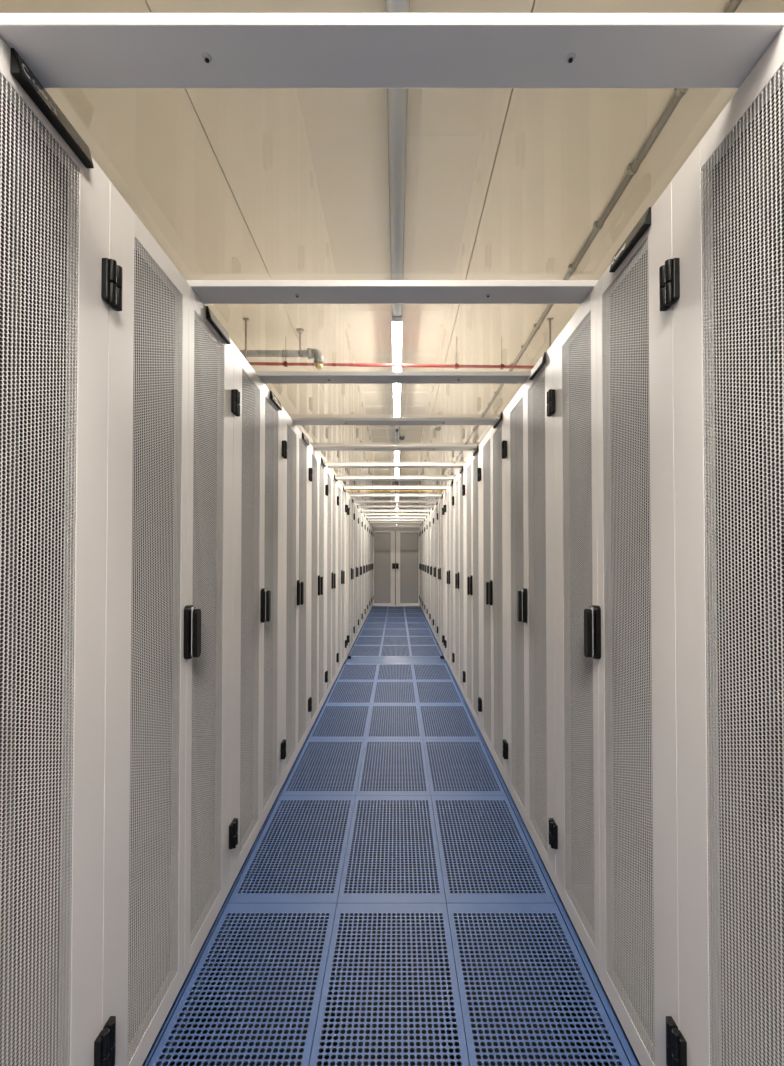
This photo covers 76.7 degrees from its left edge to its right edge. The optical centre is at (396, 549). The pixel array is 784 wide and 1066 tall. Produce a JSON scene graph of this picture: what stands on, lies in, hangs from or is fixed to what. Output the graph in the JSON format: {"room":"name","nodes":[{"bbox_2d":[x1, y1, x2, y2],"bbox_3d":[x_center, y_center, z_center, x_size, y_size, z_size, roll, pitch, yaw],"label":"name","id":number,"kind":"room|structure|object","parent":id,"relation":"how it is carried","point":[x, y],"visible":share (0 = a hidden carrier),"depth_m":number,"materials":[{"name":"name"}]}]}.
{"room":"server room","nodes":[
{"label":"server room","id":0,"kind":"room"},
{"bbox_2d":[142,606,640,1065],"bbox_3d":[0.000,1.694,9.674,9.200,0.600,24.600,0,-1,0],"label":"floor","id":1,"kind":"structure","parent":0,"point":[626,1046],"depth_m":2.00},
{"bbox_2d":[0,37,116,1065],"bbox_3d":[-1.132,0.228,0.636,1.116,2.042,0.798,0,-1,0],"label":"rack","id":2,"kind":"object","parent":1,"relation":"on","point":[58,277],"visible":1,"depth_m":0.94,"materials":[{"name":"white"}]},
{"bbox_2d":[0,13,783,87],"bbox_3d":[-0.013,-0.797,0.797,1.304,0.025,0.102,0,-1,0],"label":"crossbeam","id":3,"kind":"object","parent":2,"relation":"on","point":[62,50],"visible":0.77,"depth_m":0.78,"materials":[{"name":"grey"}]},
{"bbox_2d":[102,181,237,1065],"bbox_3d":[-1.132,0.240,1.436,1.116,2.042,0.798,0,-1,0],"label":"rack","id":4,"kind":"object","parent":1,"relation":"on","point":[169,839],"visible":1,"depth_m":1.38,"materials":[{"name":"white"}]},
{"bbox_2d":[186,280,598,303],"bbox_3d":[-0.013,-0.786,1.517,1.304,0.025,0.102,0,-1,0],"label":"crossbeam","id":5,"kind":"object","parent":4,"relation":"on","point":[208,291],"visible":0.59,"depth_m":1.49,"materials":[{"name":"grey"}]},
{"bbox_2d":[148,903,336,1065],"bbox_3d":[-0.411,1.276,1.374,0.390,0.032,0.798,0,-1,0],"label":"floor panel","id":6,"kind":"object","parent":1,"relation":"on","point":[167,1040],"visible":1,"depth_m":1.42,"materials":[{"name":"blue metal"}]},
{"bbox_2d":[231,344,285,886],"bbox_3d":[-1.132,0.253,2.236,1.116,2.042,0.798,0,-1,0],"label":"rack","id":7,"kind":"object","parent":1,"relation":"on","point":[259,446],"visible":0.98,"depth_m":2.19,"materials":[{"name":"white"}]},
{"bbox_2d":[255,371,530,383],"bbox_3d":[-0.013,-0.774,2.237,1.304,0.025,0.102,0,-1,0],"label":"crossbeam","id":8,"kind":"object","parent":7,"relation":"on","point":[268,377],"visible":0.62,"depth_m":2.21,"materials":[{"name":"grey"}]},
{"bbox_2d":[228,796,354,902],"bbox_3d":[-0.411,1.289,2.173,0.390,0.032,0.798,0,-1,0],"label":"floor panel","id":9,"kind":"object","parent":1,"relation":"on","point":[237,896],"visible":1,"depth_m":2.07,"materials":[{"name":"blue metal"}]},
{"bbox_2d":[282,409,311,784],"bbox_3d":[-1.132,0.266,3.036,1.116,2.042,0.798,0,-1,0],"label":"rack","id":10,"kind":"object","parent":1,"relation":"on","point":[297,474],"visible":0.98,"depth_m":3.01,"materials":[{"name":"white"}]},
{"bbox_2d":[309,443,327,731],"bbox_3d":[-1.132,0.279,3.836,1.116,2.042,0.798,0,-1,0],"label":"rack","id":11,"kind":"object","parent":1,"relation":"on","point":[318,489],"visible":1,"depth_m":3.81,"materials":[{"name":"white"}]},
{"bbox_2d":[280,739,364,796],"bbox_3d":[-0.411,1.302,2.973,0.390,0.032,0.798,0,-1,0],"label":"floor panel","id":12,"kind":"object","parent":1,"relation":"on","point":[319,749],"visible":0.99,"depth_m":2.90,"materials":[{"name":"blue metal"}]},
{"bbox_2d":[325,465,338,699],"bbox_3d":[-1.132,0.292,4.636,1.116,2.042,0.798,0,-1,0],"label":"rack","id":13,"kind":"object","parent":1,"relation":"on","point":[332,500],"visible":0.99,"depth_m":4.62,"materials":[{"name":"white"}]},
{"bbox_2d":[308,704,370,738],"bbox_3d":[-0.411,1.315,3.773,0.390,0.032,0.798,0,-1,0],"label":"floor panel","id":14,"kind":"object","parent":1,"relation":"on","point":[362,711],"visible":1,"depth_m":3.71,"materials":[{"name":"blue metal"}]},
{"bbox_2d":[337,481,346,675],"bbox_3d":[-1.132,0.305,5.436,1.116,2.042,0.798,0,-1,0],"label":"rack","id":15,"kind":"object","parent":1,"relation":"on","point":[341,508],"visible":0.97,"depth_m":5.41,"materials":[{"name":"white"}]},
{"bbox_2d":[344,487,447,489],"bbox_3d":[-0.013,-0.716,5.837,1.304,0.025,0.102,0,-1,0],"label":"crossbeam","id":16,"kind":"object","parent":15,"relation":"on","point":[346,488],"visible":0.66,"depth_m":5.79,"materials":[{"name":"grey"}]},
{"bbox_2d":[346,490,445,494],"bbox_3d":[-0.013,-0.725,6.197,1.274,0.004,0.714,0,-1,0],"label":"roof panel","id":17,"kind":"object","parent":16,"relation":"on","point":[350,492],"visible":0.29,"depth_m":6.26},
{"bbox_2d":[345,492,350,659],"bbox_3d":[-0.885,0.315,6.006,0.650,2.040,0.337,0,-1,0],"label":"pillar","id":18,"kind":"structure","parent":1,"relation":"on","point":[346,493],"depth_m":5.94,"materials":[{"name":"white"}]},
{"bbox_2d":[325,681,374,703],"bbox_3d":[-0.411,1.328,4.573,0.390,0.032,0.798,0,-1,0],"label":"floor panel","id":19,"kind":"object","parent":1,"relation":"on","point":[341,695],"visible":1,"depth_m":4.53,"materials":[{"name":"blue metal"}]},
{"bbox_2d":[348,494,354,653],"bbox_3d":[-1.132,0.324,6.576,1.116,2.042,0.798,0,-1,0],"label":"rack","id":20,"kind":"object","parent":1,"relation":"on","point":[351,517],"visible":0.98,"depth_m":6.53,"materials":[{"name":"white"}]},
{"bbox_2d":[353,502,358,643],"bbox_3d":[-1.132,0.337,7.375,1.116,2.042,0.798,0,-1,0],"label":"rack","id":21,"kind":"object","parent":1,"relation":"on","point":[356,521],"visible":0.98,"depth_m":7.32,"materials":[{"name":"white"}]},
{"bbox_2d":[356,503,435,505],"bbox_3d":[-0.013,-0.701,7.637,1.274,0.004,0.714,0,-1,0],"label":"roof panel","id":22,"kind":"object","parent":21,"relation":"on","point":[358,504],"visible":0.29,"depth_m":7.68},
{"bbox_2d":[337,664,377,680],"bbox_3d":[-0.411,1.341,5.373,0.390,0.032,0.798,0,-1,0],"label":"floor panel","id":23,"kind":"object","parent":1,"relation":"on","point":[350,672],"visible":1,"depth_m":5.33,"materials":[{"name":"blue metal"}]},
{"bbox_2d":[358,508,362,633],"bbox_3d":[-1.132,0.349,8.175,1.116,2.042,0.798,0,-1,0],"label":"rack","id":24,"kind":"object","parent":1,"relation":"on","point":[360,525],"visible":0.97,"depth_m":8.15,"materials":[{"name":"white"}]},
{"bbox_2d":[360,508,431,510],"bbox_3d":[-0.013,-0.690,8.357,1.274,0.004,0.714,0,-1,0],"label":"roof panel","id":25,"kind":"object","parent":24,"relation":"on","point":[361,509],"visible":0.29,"depth_m":8.48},
{"bbox_2d":[362,512,365,625],"bbox_3d":[-1.132,0.362,8.975,1.116,2.042,0.798,0,-1,0],"label":"rack","id":26,"kind":"object","parent":1,"relation":"on","point":[363,515],"visible":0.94,"depth_m":9.07,"materials":[{"name":"white"}]},
{"bbox_2d":[349,645,380,656],"bbox_3d":[-0.411,1.361,6.575,0.390,0.032,0.798,0,-1,0],"label":"floor panel","id":27,"kind":"object","parent":1,"relation":"on","point":[357,650],"visible":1,"depth_m":6.53,"materials":[{"name":"blue metal"}]},
{"bbox_2d":[365,516,367,619],"bbox_3d":[-1.132,0.375,9.775,1.116,2.042,0.798,0,-1,0],"label":"rack","id":28,"kind":"object","parent":1,"relation":"on","point":[366,519],"visible":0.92,"depth_m":9.76,"materials":[{"name":"white"}]},
{"bbox_2d":[367,517,425,518],"bbox_3d":[-0.013,-0.646,10.156,1.304,0.025,0.102,0,-1,0],"label":"crossbeam","id":29,"kind":"object","parent":28,"relation":"on","point":[367,517],"visible":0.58,"depth_m":10.10,"materials":[{"name":"grey"}]},
{"bbox_2d":[354,636,382,645],"bbox_3d":[-0.411,1.373,7.375,0.390,0.032,0.798,0,-1,0],"label":"floor panel","id":30,"kind":"object","parent":1,"relation":"on","point":[361,640],"visible":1,"depth_m":7.38,"materials":[{"name":"blue metal"}]},
{"bbox_2d":[367,520,369,615],"bbox_3d":[-1.132,0.388,10.575,1.116,2.042,0.798,0,-1,0],"label":"rack","id":31,"kind":"object","parent":1,"relation":"on","point":[368,521],"visible":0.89,"depth_m":10.66,"materials":[{"name":"white"}]},
{"bbox_2d":[369,523,371,611],"bbox_3d":[-1.132,0.401,11.375,1.116,2.042,0.798,0,-1,0],"label":"rack","id":32,"kind":"object","parent":1,"relation":"on","point":[370,524],"visible":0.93,"depth_m":11.47,"materials":[{"name":"white"}]},
{"bbox_2d":[359,629,383,635],"bbox_3d":[-0.411,1.386,8.175,0.390,0.032,0.798,0,-1,0],"label":"floor panel","id":33,"kind":"object","parent":1,"relation":"on","point":[364,632],"visible":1,"depth_m":8.18,"materials":[{"name":"blue metal"}]},
{"bbox_2d":[371,525,373,607],"bbox_3d":[-1.132,0.414,12.175,1.116,2.042,0.798,0,-1,0],"label":"rack","id":34,"kind":"object","parent":1,"relation":"on","point":[372,535],"visible":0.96,"depth_m":12.32,"materials":[{"name":"white"}]},
{"bbox_2d":[362,623,384,628],"bbox_3d":[-0.411,1.399,8.975,0.390,0.032,0.798,0,-1,0],"label":"floor panel","id":35,"kind":"object","parent":1,"relation":"on","point":[366,625],"visible":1,"depth_m":8.88,"materials":[{"name":"blue metal"}]},
{"bbox_2d":[365,618,385,622],"bbox_3d":[-0.411,1.412,9.774,0.390,0.032,0.798,0,-1,0],"label":"floor panel","id":36,"kind":"object","parent":1,"relation":"on","point":[368,620],"visible":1,"depth_m":9.73,"materials":[{"name":"blue metal"}]},
{"bbox_2d":[367,613,386,617],"bbox_3d":[-0.411,1.425,10.574,0.390,0.032,0.798,0,-1,0],"label":"floor panel","id":37,"kind":"object","parent":1,"relation":"on","point":[371,615],"visible":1,"depth_m":10.57,"materials":[{"name":"blue metal"}]},
{"bbox_2d":[371,606,387,609],"bbox_3d":[-0.411,1.451,12.174,0.390,0.032,0.798,0,-1,0],"label":"floor panel","id":38,"kind":"object","parent":1,"relation":"on","point":[373,607],"visible":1,"depth_m":12.02,"materials":[{"name":"blue metal"}]},
{"bbox_2d":[309,903,468,1065],"bbox_3d":[-0.018,1.276,1.374,0.390,0.032,0.798,0,-1,0],"label":"floor panel","id":39,"kind":"object","parent":1,"relation":"on","point":[343,909],"visible":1,"depth_m":1.42,"materials":[{"name":"blue metal"}]},
{"bbox_2d":[337,796,445,902],"bbox_3d":[-0.018,1.289,2.173,0.390,0.032,0.798,0,-1,0],"label":"floor panel","id":40,"kind":"object","parent":1,"relation":"on","point":[343,897],"visible":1,"depth_m":2.08,"materials":[{"name":"blue metal"}]},
{"bbox_2d":[356,739,430,795],"bbox_3d":[-0.018,1.302,2.973,0.390,0.032,0.798,0,-1,0],"label":"floor panel","id":41,"kind":"object","parent":1,"relation":"on","point":[388,749],"visible":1,"depth_m":2.90,"materials":[{"name":"blue metal"}]},
{"bbox_2d":[366,704,422,738],"bbox_3d":[-0.018,1.315,3.773,0.390,0.032,0.798,0,-1,0],"label":"floor panel","id":42,"kind":"object","parent":1,"relation":"on","point":[374,716],"visible":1,"depth_m":3.71,"materials":[{"name":"blue metal"}]},
{"bbox_2d":[372,681,417,703],"bbox_3d":[-0.018,1.328,4.573,0.390,0.032,0.798,0,-1,0],"label":"floor panel","id":43,"kind":"object","parent":1,"relation":"on","point":[405,695],"visible":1,"depth_m":4.54,"materials":[{"name":"blue metal"}]},
{"bbox_2d":[376,664,413,680],"bbox_3d":[-0.018,1.341,5.373,0.390,0.032,0.798,0,-1,0],"label":"floor panel","id":44,"kind":"object","parent":1,"relation":"on","point":[385,672],"visible":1,"depth_m":5.33,"materials":[{"name":"blue metal"}]},
{"bbox_2d":[345,657,445,663],"bbox_3d":[-0.018,1.351,5.975,1.177,0.032,0.398,0,-1,0],"label":"floor strip","id":45,"kind":"object","parent":1,"relation":"on","point":[354,660],"visible":0.58,"depth_m":5.95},
{"bbox_2d":[380,645,410,656],"bbox_3d":[-0.018,1.361,6.575,0.390,0.032,0.798,0,-1,0],"label":"floor panel","id":46,"kind":"object","parent":1,"relation":"on","point":[386,650],"visible":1,"depth_m":6.52,"materials":[{"name":"blue metal"}]},
{"bbox_2d":[382,636,408,644],"bbox_3d":[-0.018,1.373,7.375,0.390,0.032,0.798,0,-1,0],"label":"floor panel","id":47,"kind":"object","parent":1,"relation":"on","point":[387,640],"visible":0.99,"depth_m":7.38,"materials":[{"name":"blue metal"}]},
{"bbox_2d":[383,629,407,635],"bbox_3d":[-0.018,1.386,8.175,0.390,0.032,0.798,0,-1,0],"label":"floor panel","id":48,"kind":"object","parent":1,"relation":"on","point":[387,632],"visible":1,"depth_m":8.17,"materials":[{"name":"blue metal"}]},
{"bbox_2d":[386,613,404,617],"bbox_3d":[-0.018,1.425,10.574,0.390,0.032,0.798,0,-1,0],"label":"floor panel","id":49,"kind":"object","parent":1,"relation":"on","point":[389,615],"visible":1,"depth_m":10.57,"materials":[{"name":"blue metal"}]},
{"bbox_2d":[385,623,406,628],"bbox_3d":[-0.018,1.399,8.975,0.390,0.032,0.798,0,-1,0],"label":"floor panel","id":50,"kind":"object","parent":1,"relation":"on","point":[387,625],"visible":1,"depth_m":8.88,"materials":[{"name":"blue metal"}]},
{"bbox_2d":[386,618,405,622],"bbox_3d":[-0.018,1.412,9.774,0.390,0.032,0.798,0,-1,0],"label":"floor panel","id":51,"kind":"object","parent":1,"relation":"on","point":[388,620],"visible":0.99,"depth_m":9.73,"materials":[{"name":"blue metal"}]},
{"bbox_2d":[388,606,403,609],"bbox_3d":[-0.018,1.451,12.174,0.390,0.032,0.798,0,-1,0],"label":"floor panel","id":52,"kind":"object","parent":1,"relation":"on","point":[389,607],"visible":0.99,"depth_m":12.14,"materials":[{"name":"blue metal"}]},
{"bbox_2d":[373,525,419,530],"bbox_3d":[-0.013,0.414,12.602,1.294,2.055,0.105,0,-1,0],"label":"door frame","id":53,"kind":"structure","parent":1,"relation":"on","point":[375,527],"depth_m":12.58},
{"bbox_2d":[373,531,394,605],"bbox_3d":[-0.322,0.474,12.589,0.569,1.905,0.090,0,-1,0],"label":"door","id":54,"kind":"structure","parent":53,"relation":"attached to","point":[383,541],"depth_m":12.61,"materials":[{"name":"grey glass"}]},
{"bbox_2d":[395,531,419,605],"bbox_3d":[0.274,0.474,12.589,0.614,1.905,0.090,0,-1,0],"label":"door","id":55,"kind":"structure","parent":53,"relation":"attached to","point":[407,543],"depth_m":12.61,"materials":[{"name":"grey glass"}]},
{"bbox_2d":[404,606,420,609],"bbox_3d":[0.374,1.451,12.174,0.390,0.032,0.798,0,-1,0],"label":"floor panel","id":56,"kind":"object","parent":1,"relation":"on","point":[405,607],"visible":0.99,"depth_m":12.02,"materials":[{"name":"blue metal"}]},
{"bbox_2d":[405,613,423,617],"bbox_3d":[0.374,1.425,10.574,0.390,0.032,0.798,0,-1,0],"label":"floor panel","id":57,"kind":"object","parent":1,"relation":"on","point":[407,615],"visible":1,"depth_m":10.57,"materials":[{"name":"blue metal"}]},
{"bbox_2d":[405,618,426,622],"bbox_3d":[0.374,1.412,9.774,0.390,0.032,0.798,0,-1,0],"label":"floor panel","id":58,"kind":"object","parent":1,"relation":"on","point":[408,620],"visible":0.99,"depth_m":9.73,"materials":[{"name":"blue metal"}]},
{"bbox_2d":[406,623,428,628],"bbox_3d":[0.374,1.399,8.975,0.390,0.032,0.798,0,-1,0],"label":"floor panel","id":59,"kind":"object","parent":1,"relation":"on","point":[409,625],"visible":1,"depth_m":8.88,"materials":[{"name":"blue metal"}]},
{"bbox_2d":[407,629,432,635],"bbox_3d":[0.374,1.386,8.175,0.390,0.032,0.798,0,-1,0],"label":"floor panel","id":60,"kind":"object","parent":1,"relation":"on","point":[411,632],"visible":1,"depth_m":8.17,"materials":[{"name":"blue metal"}]},
{"bbox_2d":[419,525,420,606],"bbox_3d":[1.106,0.414,12.175,1.116,2.042,0.798,0,-1,0],"label":"rack","id":61,"kind":"object","parent":1,"relation":"on","point":[420,525],"visible":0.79,"depth_m":12.20,"materials":[{"name":"white"}]},
{"bbox_2d":[420,522,422,610],"bbox_3d":[1.106,0.401,11.375,1.116,2.042,0.798,0,-1,0],"label":"rack","id":62,"kind":"object","parent":1,"relation":"on","point":[421,531],"visible":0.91,"depth_m":11.70,"materials":[{"name":"white"}]},
{"bbox_2d":[408,636,436,644],"bbox_3d":[0.374,1.373,7.375,0.390,0.032,0.798,0,-1,0],"label":"floor panel","id":63,"kind":"object","parent":1,"relation":"on","point":[413,640],"visible":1,"depth_m":7.38,"materials":[{"name":"blue metal"}]},
{"bbox_2d":[422,519,424,614],"bbox_3d":[1.106,0.388,10.575,1.116,2.042,0.798,0,-1,0],"label":"rack","id":64,"kind":"object","parent":1,"relation":"on","point":[423,529],"visible":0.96,"depth_m":10.57,"materials":[{"name":"white"}]},
{"bbox_2d":[409,645,440,656],"bbox_3d":[0.374,1.361,6.575,0.390,0.032,0.798,0,-1,0],"label":"floor panel","id":65,"kind":"object","parent":1,"relation":"on","point":[415,650],"visible":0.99,"depth_m":6.53,"materials":[{"name":"blue metal"}]},
{"bbox_2d":[424,515,427,620],"bbox_3d":[1.106,0.375,9.775,1.116,2.042,0.798,0,-1,0],"label":"rack","id":66,"kind":"object","parent":1,"relation":"on","point":[426,518],"visible":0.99,"depth_m":9.74,"materials":[{"name":"white"}]},
{"bbox_2d":[364,514,427,515],"bbox_3d":[-0.013,-0.658,9.436,1.304,0.025,0.102,0,-1,0],"label":"crossbeam","id":67,"kind":"object","parent":66,"relation":"on","point":[364,514],"visible":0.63,"depth_m":9.39,"materials":[{"name":"grey"}]},
{"bbox_2d":[363,512,428,513],"bbox_3d":[-0.013,-0.678,9.077,1.274,0.004,0.714,0,-1,0],"label":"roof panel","id":68,"kind":"object","parent":67,"relation":"on","point":[363,512],"visible":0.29,"depth_m":9.15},
{"bbox_2d":[427,512,430,627],"bbox_3d":[1.106,0.362,8.975,1.116,2.042,0.798,0,-1,0],"label":"rack","id":69,"kind":"object","parent":1,"relation":"on","point":[428,527],"visible":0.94,"depth_m":8.85,"materials":[{"name":"white"}]},
{"bbox_2d":[362,511,429,511],"bbox_3d":[-0.013,-0.669,8.716,1.304,0.025,0.102,0,-1,0],"label":"crossbeam","id":70,"kind":"object","parent":69,"relation":"on","point":[362,511],"visible":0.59,"depth_m":8.67,"materials":[{"name":"grey"}]},
{"bbox_2d":[429,507,433,633],"bbox_3d":[1.106,0.349,8.175,1.116,2.042,0.798,0,-1,0],"label":"rack","id":71,"kind":"object","parent":1,"relation":"on","point":[431,525],"visible":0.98,"depth_m":8.11,"materials":[{"name":"white"}]},
{"bbox_2d":[358,506,433,507],"bbox_3d":[-0.013,-0.681,7.997,1.304,0.025,0.102,0,-1,0],"label":"crossbeam","id":72,"kind":"object","parent":71,"relation":"on","point":[358,506],"visible":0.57,"depth_m":7.95,"materials":[{"name":"grey"}]},
{"bbox_2d":[412,664,452,681],"bbox_3d":[0.374,1.341,5.373,0.390,0.032,0.798,0,-1,0],"label":"floor panel","id":73,"kind":"object","parent":1,"relation":"on","point":[421,672],"visible":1,"depth_m":5.33,"materials":[{"name":"blue metal"}]},
{"bbox_2d":[433,501,437,641],"bbox_3d":[1.106,0.337,7.375,1.116,2.042,0.798,0,-1,0],"label":"rack","id":74,"kind":"object","parent":1,"relation":"on","point":[435,521],"visible":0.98,"depth_m":7.35,"materials":[{"name":"white"}]},
{"bbox_2d":[354,501,436,502],"bbox_3d":[-0.013,-0.693,7.277,1.304,0.025,0.102,0,-1,0],"label":"crossbeam","id":75,"kind":"object","parent":74,"relation":"on","point":[354,501],"visible":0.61,"depth_m":7.23,"materials":[{"name":"grey"}]},
{"bbox_2d":[351,497,440,500],"bbox_3d":[-0.013,-0.713,6.917,1.274,0.004,0.714,0,-1,0],"label":"roof panel","id":76,"kind":"object","parent":75,"relation":"on","point":[353,498],"visible":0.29,"depth_m":6.90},
{"bbox_2d":[415,681,463,703],"bbox_3d":[0.374,1.328,4.573,0.390,0.032,0.798,0,-1,0],"label":"floor panel","id":77,"kind":"object","parent":1,"relation":"on","point":[429,695],"visible":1,"depth_m":4.51,"materials":[{"name":"blue metal"}]},
{"bbox_2d":[437,493,443,654],"bbox_3d":[1.106,0.324,6.576,1.116,2.042,0.798,0,-1,0],"label":"rack","id":78,"kind":"object","parent":1,"relation":"on","point":[440,629],"visible":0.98,"depth_m":6.56,"materials":[{"name":"white"}]},
{"bbox_2d":[350,495,440,496],"bbox_3d":[-0.013,-0.704,6.557,1.304,0.025,0.102,0,-1,0],"label":"crossbeam","id":79,"kind":"object","parent":78,"relation":"on","point":[350,495],"visible":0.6,"depth_m":6.51,"materials":[{"name":"grey"}]},
{"bbox_2d":[440,491,445,659],"bbox_3d":[0.859,0.315,6.006,0.650,2.040,0.337,0,-1,0],"label":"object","id":80,"kind":"structure","parent":1,"relation":"on","point":[444,494],"depth_m":6.00,"materials":[{"name":"white metal"}]},
{"bbox_2d":[418,704,479,738],"bbox_3d":[0.374,1.315,3.773,0.390,0.032,0.798,0,-1,0],"label":"floor panel","id":81,"kind":"object","parent":1,"relation":"on","point":[426,711],"visible":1,"depth_m":3.71,"materials":[{"name":"blue metal"}]},
{"bbox_2d":[445,480,453,674],"bbox_3d":[1.106,0.305,5.436,1.116,2.042,0.798,0,-1,0],"label":"rack","id":82,"kind":"object","parent":1,"relation":"on","point":[449,508],"visible":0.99,"depth_m":5.39,"materials":[{"name":"white"}]},
{"bbox_2d":[337,477,454,480],"bbox_3d":[-0.013,-0.727,5.117,1.304,0.025,0.102,0,-1,0],"label":"crossbeam","id":83,"kind":"object","parent":82,"relation":"on","point":[338,478],"visible":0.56,"depth_m":5.07,"materials":[{"name":"grey"}]},
{"bbox_2d":[339,481,450,486],"bbox_3d":[-0.013,-0.736,5.477,1.274,0.004,0.714,0,-1,0],"label":"roof panel","id":84,"kind":"object","parent":83,"relation":"on","point":[343,483],"visible":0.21,"depth_m":5.50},
{"bbox_2d":[452,465,464,697],"bbox_3d":[1.106,0.292,4.636,1.116,2.042,0.798,0,-1,0],"label":"rack","id":85,"kind":"object","parent":1,"relation":"on","point":[458,500],"visible":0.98,"depth_m":4.61,"materials":[{"name":"white"}]},
{"bbox_2d":[326,464,464,467],"bbox_3d":[-0.013,-0.739,4.397,1.304,0.025,0.102,0,-1,0],"label":"crossbeam","id":86,"kind":"object","parent":85,"relation":"on","point":[328,465],"visible":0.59,"depth_m":4.35,"materials":[{"name":"grey"}]},
{"bbox_2d":[329,468,460,476],"bbox_3d":[-0.013,-0.748,4.757,1.274,0.004,0.714,0,-1,0],"label":"roof panel","id":87,"kind":"object","parent":86,"relation":"on","point":[338,472],"visible":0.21,"depth_m":4.79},
{"bbox_2d":[423,739,505,795],"bbox_3d":[0.374,1.302,2.973,0.390,0.032,0.798,0,-1,0],"label":"floor panel","id":88,"kind":"object","parent":1,"relation":"on","point":[449,749],"visible":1,"depth_m":2.90,"materials":[{"name":"blue metal"}]},
{"bbox_2d":[463,443,480,731],"bbox_3d":[1.106,0.279,3.836,1.116,2.042,0.798,0,-1,0],"label":"rack","id":89,"kind":"object","parent":1,"relation":"on","point":[472,487],"visible":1,"depth_m":3.78,"materials":[{"name":"white"}]},
{"bbox_2d":[312,445,476,450],"bbox_3d":[-0.013,-0.751,3.677,1.304,0.025,0.102,0,-1,0],"label":"crossbeam","id":90,"kind":"object","parent":89,"relation":"on","point":[316,447],"visible":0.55,"depth_m":3.63,"materials":[{"name":"grey"}]},
{"bbox_2d":[320,456,469,463],"bbox_3d":[-0.013,-0.759,4.037,1.274,0.004,0.714,0,-1,0],"label":"roof panel","id":91,"kind":"object","parent":90,"relation":"on","point":[328,459],"visible":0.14,"depth_m":4.20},
{"bbox_2d":[478,408,506,785],"bbox_3d":[1.106,0.266,3.036,1.116,2.042,0.798,0,-1,0],"label":"rack","id":92,"kind":"object","parent":1,"relation":"on","point":[492,472],"visible":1,"depth_m":2.97,"materials":[{"name":"white"}]},
{"bbox_2d":[290,417,496,424],"bbox_3d":[-0.013,-0.762,2.957,1.304,0.025,0.102,0,-1,0],"label":"crossbeam","id":93,"kind":"object","parent":92,"relation":"on","point":[297,420],"visible":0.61,"depth_m":2.91,"materials":[{"name":"grey"}]},
{"bbox_2d":[431,796,554,905],"bbox_3d":[0.374,1.289,2.173,0.390,0.032,0.798,0,-1,0],"label":"floor panel","id":94,"kind":"object","parent":1,"relation":"on","point":[545,896],"visible":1,"depth_m":2.08,"materials":[{"name":"blue metal"}]},
{"bbox_2d":[502,344,555,887],"bbox_3d":[1.106,0.253,2.236,1.116,2.042,0.798,0,-1,0],"label":"rack","id":95,"kind":"object","parent":1,"relation":"on","point":[529,747],"visible":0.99,"depth_m":2.18,"materials":[{"name":"white"}]},
{"bbox_2d":[447,903,629,1065],"bbox_3d":[0.374,1.276,1.374,0.390,0.032,0.798,0,-1,0],"label":"floor panel","id":96,"kind":"object","parent":1,"relation":"on","point":[607,1031],"visible":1,"depth_m":1.42,"materials":[{"name":"blue metal"}]},
{"bbox_2d":[548,181,679,1065],"bbox_3d":[1.106,0.240,1.436,1.116,2.042,0.798,0,-1,0],"label":"rack","id":97,"kind":"object","parent":1,"relation":"on","point":[614,831],"visible":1,"depth_m":1.37,"materials":[{"name":"white"}]},
{"bbox_2d":[665,27,783,1065],"bbox_3d":[1.106,0.228,0.636,1.116,2.042,0.798,0,-1,0],"label":"rack","id":98,"kind":"object","parent":1,"relation":"on","point":[724,277],"visible":1,"depth_m":0.94,"materials":[{"name":"white"}]},
{"bbox_2d":[0,0,783,456],"bbox_3d":[0.000,-1.653,9.728,9.200,0.100,24.600,0,-1,0],"label":"ceiling","id":99,"kind":"structure","parent":0,"point":[229,183],"depth_m":2.35,"materials":[{"name":"beige"}]},
{"bbox_2d":[242,318,248,359],"bbox_3d":[-1.112,-1.223,3.640,0.060,0.957,0.060,0,-1,0],"label":"hanging rod","id":100,"kind":"object","parent":99,"relation":"hanging from","point":[244,319],"visible":0.48,"depth_m":3.64,"materials":[{"name":"silver metal"}]},
{"bbox_2d":[239,328,323,369],"bbox_3d":[-1.480,-1.546,3.825,1.840,0.302,0.082,0,-1,0],"label":"pipe","id":101,"kind":"object","parent":99,"relation":"attached to","point":[315,354],"visible":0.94,"depth_m":3.80,"materials":[{"name":"grey metal"}]},
{"bbox_2d":[248,337,533,369],"bbox_3d":[0.000,-1.560,3.946,4.800,0.271,0.032,0,-1,0],"label":"pipe","id":102,"kind":"object","parent":99,"relation":"attached to","point":[285,364],"visible":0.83,"depth_m":3.94,"materials":[{"name":"red"}]},
{"bbox_2d":[385,0,409,444],"bbox_3d":[0.002,-1.567,9.727,0.076,0.071,24.400,0,-1,0],"label":"trunk","id":103,"kind":"object","parent":99,"relation":"attached to","point":[397,98],"visible":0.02,"depth_m":2.16,"materials":[{"name":"grey"}]},
{"bbox_2d":[392,316,401,370],"bbox_3d":[0.002,-1.607,3.957,0.074,0.036,0.980,0,-1,0],"label":"ceiling light","id":104,"kind":"object","parent":103,"relation":"attached to","point":[396,320],"visible":0.87,"depth_m":3.79,"materials":[{"name":"white"}]},
{"bbox_2d":[393,384,400,416],"bbox_3d":[0.002,-1.586,5.256,0.074,0.036,1.160,0,-1,0],"label":"ceiling light","id":105,"kind":"object","parent":103,"relation":"attached to","point":[396,387],"visible":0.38,"depth_m":5.16,"materials":[{"name":"white"}]},
{"bbox_2d":[547,318,553,347],"bbox_3d":[1.129,-1.223,3.640,0.060,0.957,0.060,0,-1,0],"label":"hanging rod","id":106,"kind":"object","parent":99,"relation":"hanging from","point":[548,319],"visible":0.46,"depth_m":3.64,"materials":[{"name":"silver metal"}]},
{"bbox_2d":[457,0,741,456],"bbox_3d":[1.060,-1.583,9.677,0.048,0.040,24.300,0,-1,0],"label":"conduit","id":107,"kind":"object","parent":99,"relation":"attached to","point":[632,168],"visible":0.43,"depth_m":2.35,"materials":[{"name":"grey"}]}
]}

